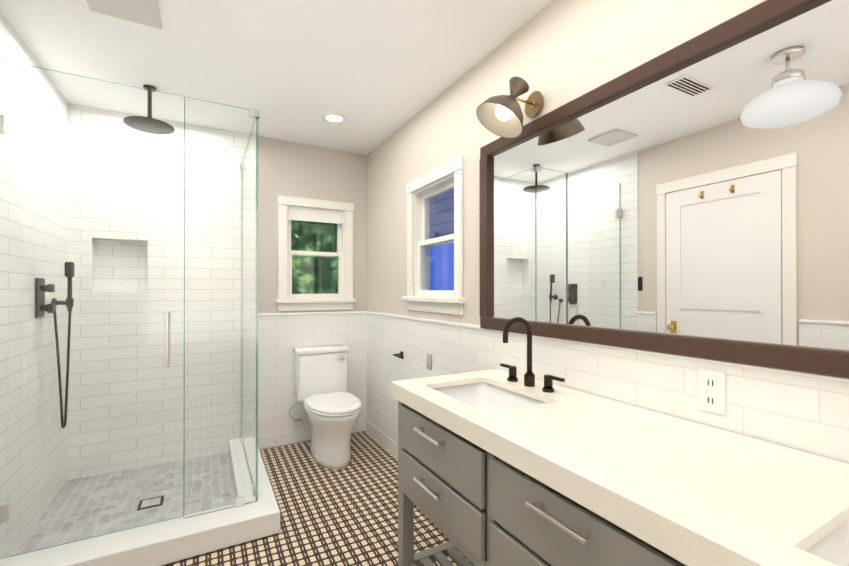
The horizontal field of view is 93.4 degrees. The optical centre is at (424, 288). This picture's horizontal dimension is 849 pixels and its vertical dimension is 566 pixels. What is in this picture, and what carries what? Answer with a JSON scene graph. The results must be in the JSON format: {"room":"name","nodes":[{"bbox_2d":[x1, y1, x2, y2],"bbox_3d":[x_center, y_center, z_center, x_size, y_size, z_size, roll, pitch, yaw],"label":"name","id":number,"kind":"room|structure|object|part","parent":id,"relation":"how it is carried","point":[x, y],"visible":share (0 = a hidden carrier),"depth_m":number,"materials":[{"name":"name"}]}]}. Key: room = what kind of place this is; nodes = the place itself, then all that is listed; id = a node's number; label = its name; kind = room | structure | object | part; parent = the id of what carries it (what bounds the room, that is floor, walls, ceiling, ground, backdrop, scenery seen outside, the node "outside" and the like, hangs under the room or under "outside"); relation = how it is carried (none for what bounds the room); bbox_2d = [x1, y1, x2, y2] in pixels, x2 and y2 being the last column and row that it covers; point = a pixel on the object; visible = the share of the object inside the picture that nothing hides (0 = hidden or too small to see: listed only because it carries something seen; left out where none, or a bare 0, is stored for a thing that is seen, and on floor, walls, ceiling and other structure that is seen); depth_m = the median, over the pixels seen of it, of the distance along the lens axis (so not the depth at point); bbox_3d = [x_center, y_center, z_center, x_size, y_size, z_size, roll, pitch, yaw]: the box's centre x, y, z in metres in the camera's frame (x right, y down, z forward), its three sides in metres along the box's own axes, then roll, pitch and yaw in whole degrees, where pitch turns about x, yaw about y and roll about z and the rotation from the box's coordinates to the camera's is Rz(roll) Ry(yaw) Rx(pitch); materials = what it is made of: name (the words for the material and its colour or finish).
{"room":"bathroom","nodes":[
{"label":"bathroom","id":0,"kind":"room"},
{"bbox_2d":[0,0,552,154],"bbox_3d":[-0.451,-1.250,1.324,2.294,0.100,4.237,0,0,-29],"label":"ceiling","id":1,"kind":"structure","parent":0,"point":[375,73],"depth_m":2.06,"materials":[{"name":"white paint"}]},
{"bbox_2d":[87,0,161,28],"bbox_3d":[-1.253,-1.192,1.659,0.255,0.014,0.255,0,0,-29],"label":"fan","id":2,"kind":"object","parent":1,"relation":"attached to","point":[144,12],"visible":0.96,"depth_m":1.70,"materials":[{"name":"grey"}]},
{"bbox_2d":[123,85,173,133],"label":"shower head","id":3,"kind":"object","parent":1,"relation":"attached to","point":[140,121],"depth_m":2.37,"materials":[{"name":"black metal"}]},
{"bbox_2d":[322,113,345,123],"bbox_3d":[-0.632,-1.192,2.800,0.170,0.008,0.170,0,0,-29],"label":"recessed light","id":4,"kind":"object","parent":1,"relation":"in","point":[335,118],"visible":1,"depth_m":2.79,"materials":[{"name":"white plastic"}]},
{"bbox_2d":[255,136,366,313],"bbox_3d":[-1.440,0.030,3.126,2.294,2.450,0.120,0,0,-29],"label":"wall","id":5,"kind":"structure","parent":0,"point":[290,169],"depth_m":3.30,"materials":[{"name":"grey paint"}]},
{"bbox_2d":[0,11,254,557],"bbox_3d":[-1.549,0.027,2.361,1.127,2.450,1.317,0,0,-29],"label":"shower wall tile","id":6,"kind":"structure","parent":5,"relation":"attached to","point":[14,48],"depth_m":2.68,"materials":[{"name":"white tile"}]},
{"bbox_2d":[0,114,6,134],"label":"glass hinge","id":7,"kind":"object","parent":6,"relation":"attached to","point":[3,120],"depth_m":1.67,"materials":[{"name":"silver metal"}]},
{"bbox_2d":[0,501,8,522],"label":"glass hinge","id":8,"kind":"object","parent":6,"relation":"attached to","point":[4,507],"depth_m":1.66,"materials":[{"name":"silver metal"}]},
{"bbox_2d":[35,262,74,426],"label":"handheld shower","id":9,"kind":"object","parent":6,"relation":"attached to","point":[39,282],"depth_m":2.31,"materials":[{"name":"black metal"}]},
{"bbox_2d":[255,311,365,449],"bbox_3d":[-0.916,0.724,3.329,0.915,1.062,0.022,0,0,-29],"label":"tile wainscot","id":10,"kind":"structure","parent":5,"relation":"attached to","point":[281,336],"depth_m":3.24,"materials":[{"name":"white tile"}]},
{"bbox_2d":[275,195,355,310],"bbox_3d":[-0.919,-0.282,3.384,0.660,0.925,0.170,0,0,-29],"label":"window","id":11,"kind":"structure","parent":5,"relation":"in","point":[317,210],"depth_m":3.35,"materials":[{"name":"white wood"}]},
{"bbox_2d":[162,431,473,565],"bbox_3d":[-0.451,1.299,1.317,2.294,0.100,4.237,0,0,-29],"label":"floor","id":12,"kind":"structure","parent":0,"point":[347,516],"depth_m":2.19,"materials":[{"name":"multicoloured tile"}]},
{"bbox_2d":[14,452,235,554],"bbox_3d":[-1.616,1.239,2.331,0.960,0.026,1.075,0,0,-29],"label":"pan","id":13,"kind":"object","parent":12,"relation":"on","point":[221,465],"depth_m":2.34,"materials":[{"name":"tile"}]},
{"bbox_2d":[0,437,279,565],"bbox_3d":[-1.517,1.196,2.311,1.115,0.112,1.204,0,0,-29],"label":"shower curb","id":14,"kind":"structure","parent":12,"relation":"on","point":[167,541],"depth_m":1.89,"materials":[{"name":"white stone"}]},
{"bbox_2d":[0,60,257,558],"bbox_3d":[-1.342,0.091,1.906,1.021,2.093,0.014,0,0,-29],"label":"glass wall","id":15,"kind":"structure","parent":14,"relation":"on","point":[243,350],"depth_m":1.85,"materials":[{"name":"clear glass"}]},
{"bbox_2d":[165,311,169,368],"label":"door handle","id":16,"kind":"object","parent":15,"relation":"attached to","point":[167,317],"depth_m":1.91,"materials":[{"name":"silver metal"}]},
{"bbox_2d":[288,344,361,469],"bbox_3d":[-0.728,0.863,3.002,0.460,0.782,0.744,0,0,-29],"label":"toilet","id":17,"kind":"object","parent":12,"relation":"on","point":[333,406],"visible":1,"depth_m":2.97,"materials":[{"name":"white ceramic"}]},
{"bbox_3d":[-0.650,0.834,2.911,0.388,0.048,0.510,0,0,-29],"label":"seat lid","id":18,"kind":"part","parent":17,"relation":"part of","materials":[{"name":"white ceramic"}]},
{"bbox_2d":[390,317,848,565],"bbox_3d":[0.533,0.679,1.004,0.589,1.140,1.830,0,0,-29],"label":"bathroom vanity","id":19,"kind":"object","parent":12,"relation":"on","point":[498,467],"visible":1,"depth_m":0.95,"materials":[{"name":"gray painted wood"},{"name":"cream quartz"},{"name":"brushed nickel"}]},
{"bbox_2d":[434,382,545,413],"bbox_3d":[0.231,0.481,1.501,0.364,0.145,0.494,0,0,-29],"label":"sink basin","id":20,"kind":"object","parent":19,"relation":"in","point":[489,397],"depth_m":1.69,"materials":[{"name":"white ceramic"}]},
{"bbox_2d":[500,317,564,392],"bbox_3d":[0.372,0.249,1.578,0.156,0.278,0.350,0,0,-29],"label":"faucet","id":21,"kind":"object","parent":19,"relation":"on","point":[511,382],"depth_m":1.59,"materials":[{"name":"black metal"}]},
{"bbox_2d":[806,519,848,565],"bbox_3d":[0.788,0.478,0.483,0.364,0.145,0.494,0,0,-29],"label":"sink basin","id":22,"kind":"object","parent":19,"relation":"in","point":[831,544],"depth_m":0.69,"materials":[{"name":"white ceramic"}]},
{"bbox_2d":[367,0,765,324],"bbox_3d":[0.502,0.026,1.843,0.120,2.450,4.237,0,0,-29],"label":"wall","id":23,"kind":"structure","parent":0,"point":[556,54],"depth_m":2.03,"materials":[{"name":"beige paint"}]},
{"bbox_2d":[402,156,464,314],"bbox_3d":[0.086,-0.294,2.552,0.170,0.885,0.720,0,0,-29],"label":"window","id":24,"kind":"structure","parent":23,"relation":"in","point":[425,298],"depth_m":2.59,"materials":[{"name":"white wood"}]},
{"bbox_2d":[476,77,542,137],"bbox_3d":[0.354,-0.765,1.694,0.285,0.235,0.210,0,0,-29],"label":"sconce","id":25,"kind":"object","parent":23,"relation":"attached to","point":[500,115],"visible":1,"depth_m":1.71,"materials":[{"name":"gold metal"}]},
{"bbox_2d":[366,311,848,463],"bbox_3d":[0.440,0.720,1.806,0.022,1.062,3.997,0,0,-29],"label":"tile wainscot","id":26,"kind":"structure","parent":23,"relation":"attached to","point":[805,412],"depth_m":1.37,"materials":[{"name":"white tile"}]},
{"bbox_2d":[393,351,403,358],"bbox_3d":[-0.163,0.474,2.830,0.072,0.040,0.170,0,0,-29],"label":"paper holder","id":27,"kind":"object","parent":26,"relation":"attached to","point":[400,354],"visible":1,"depth_m":2.86,"materials":[{"name":"black metal"}]},
{"bbox_2d":[427,353,431,368],"bbox_3d":[0.030,0.461,2.542,0.012,0.095,0.056,0,0,-29],"label":"electrical outlet cover","id":28,"kind":"object","parent":26,"relation":"attached to","point":[429,361],"visible":1,"depth_m":2.53,"materials":[{"name":"grey plastic"}]},
{"bbox_2d":[698,368,725,415],"bbox_3d":[0.807,0.289,1.127,0.008,0.120,0.070,0,0,-29],"label":"duplex electrical outlet","id":29,"kind":"object","parent":26,"relation":"attached to","point":[711,391],"visible":1,"depth_m":1.12,"materials":[{"name":"white plastic"}]},
{"bbox_2d":[479,0,848,378],"bbox_3d":[0.793,-0.264,1.150,0.034,0.925,2.070,0,0,-29],"label":"framed mirror","id":30,"kind":"object","parent":23,"relation":"attached to","point":[689,198],"visible":1,"depth_m":1.16,"materials":[{"name":"brown wood"}]},
{"label":"outside","id":31,"kind":"structure","parent":0,"visible":0},
{"bbox_2d":[430,189,453,289],"bbox_3d":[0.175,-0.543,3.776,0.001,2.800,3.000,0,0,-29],"label":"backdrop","id":32,"kind":"structure","parent":31,"point":[435,268],"depth_m":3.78,"materials":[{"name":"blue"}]},
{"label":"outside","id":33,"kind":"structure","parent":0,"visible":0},
{"bbox_2d":[291,220,337,293],"bbox_3d":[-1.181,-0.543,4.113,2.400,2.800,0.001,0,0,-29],"label":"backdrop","id":34,"kind":"structure","parent":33,"point":[311,269],"depth_m":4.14,"materials":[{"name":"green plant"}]}
]}

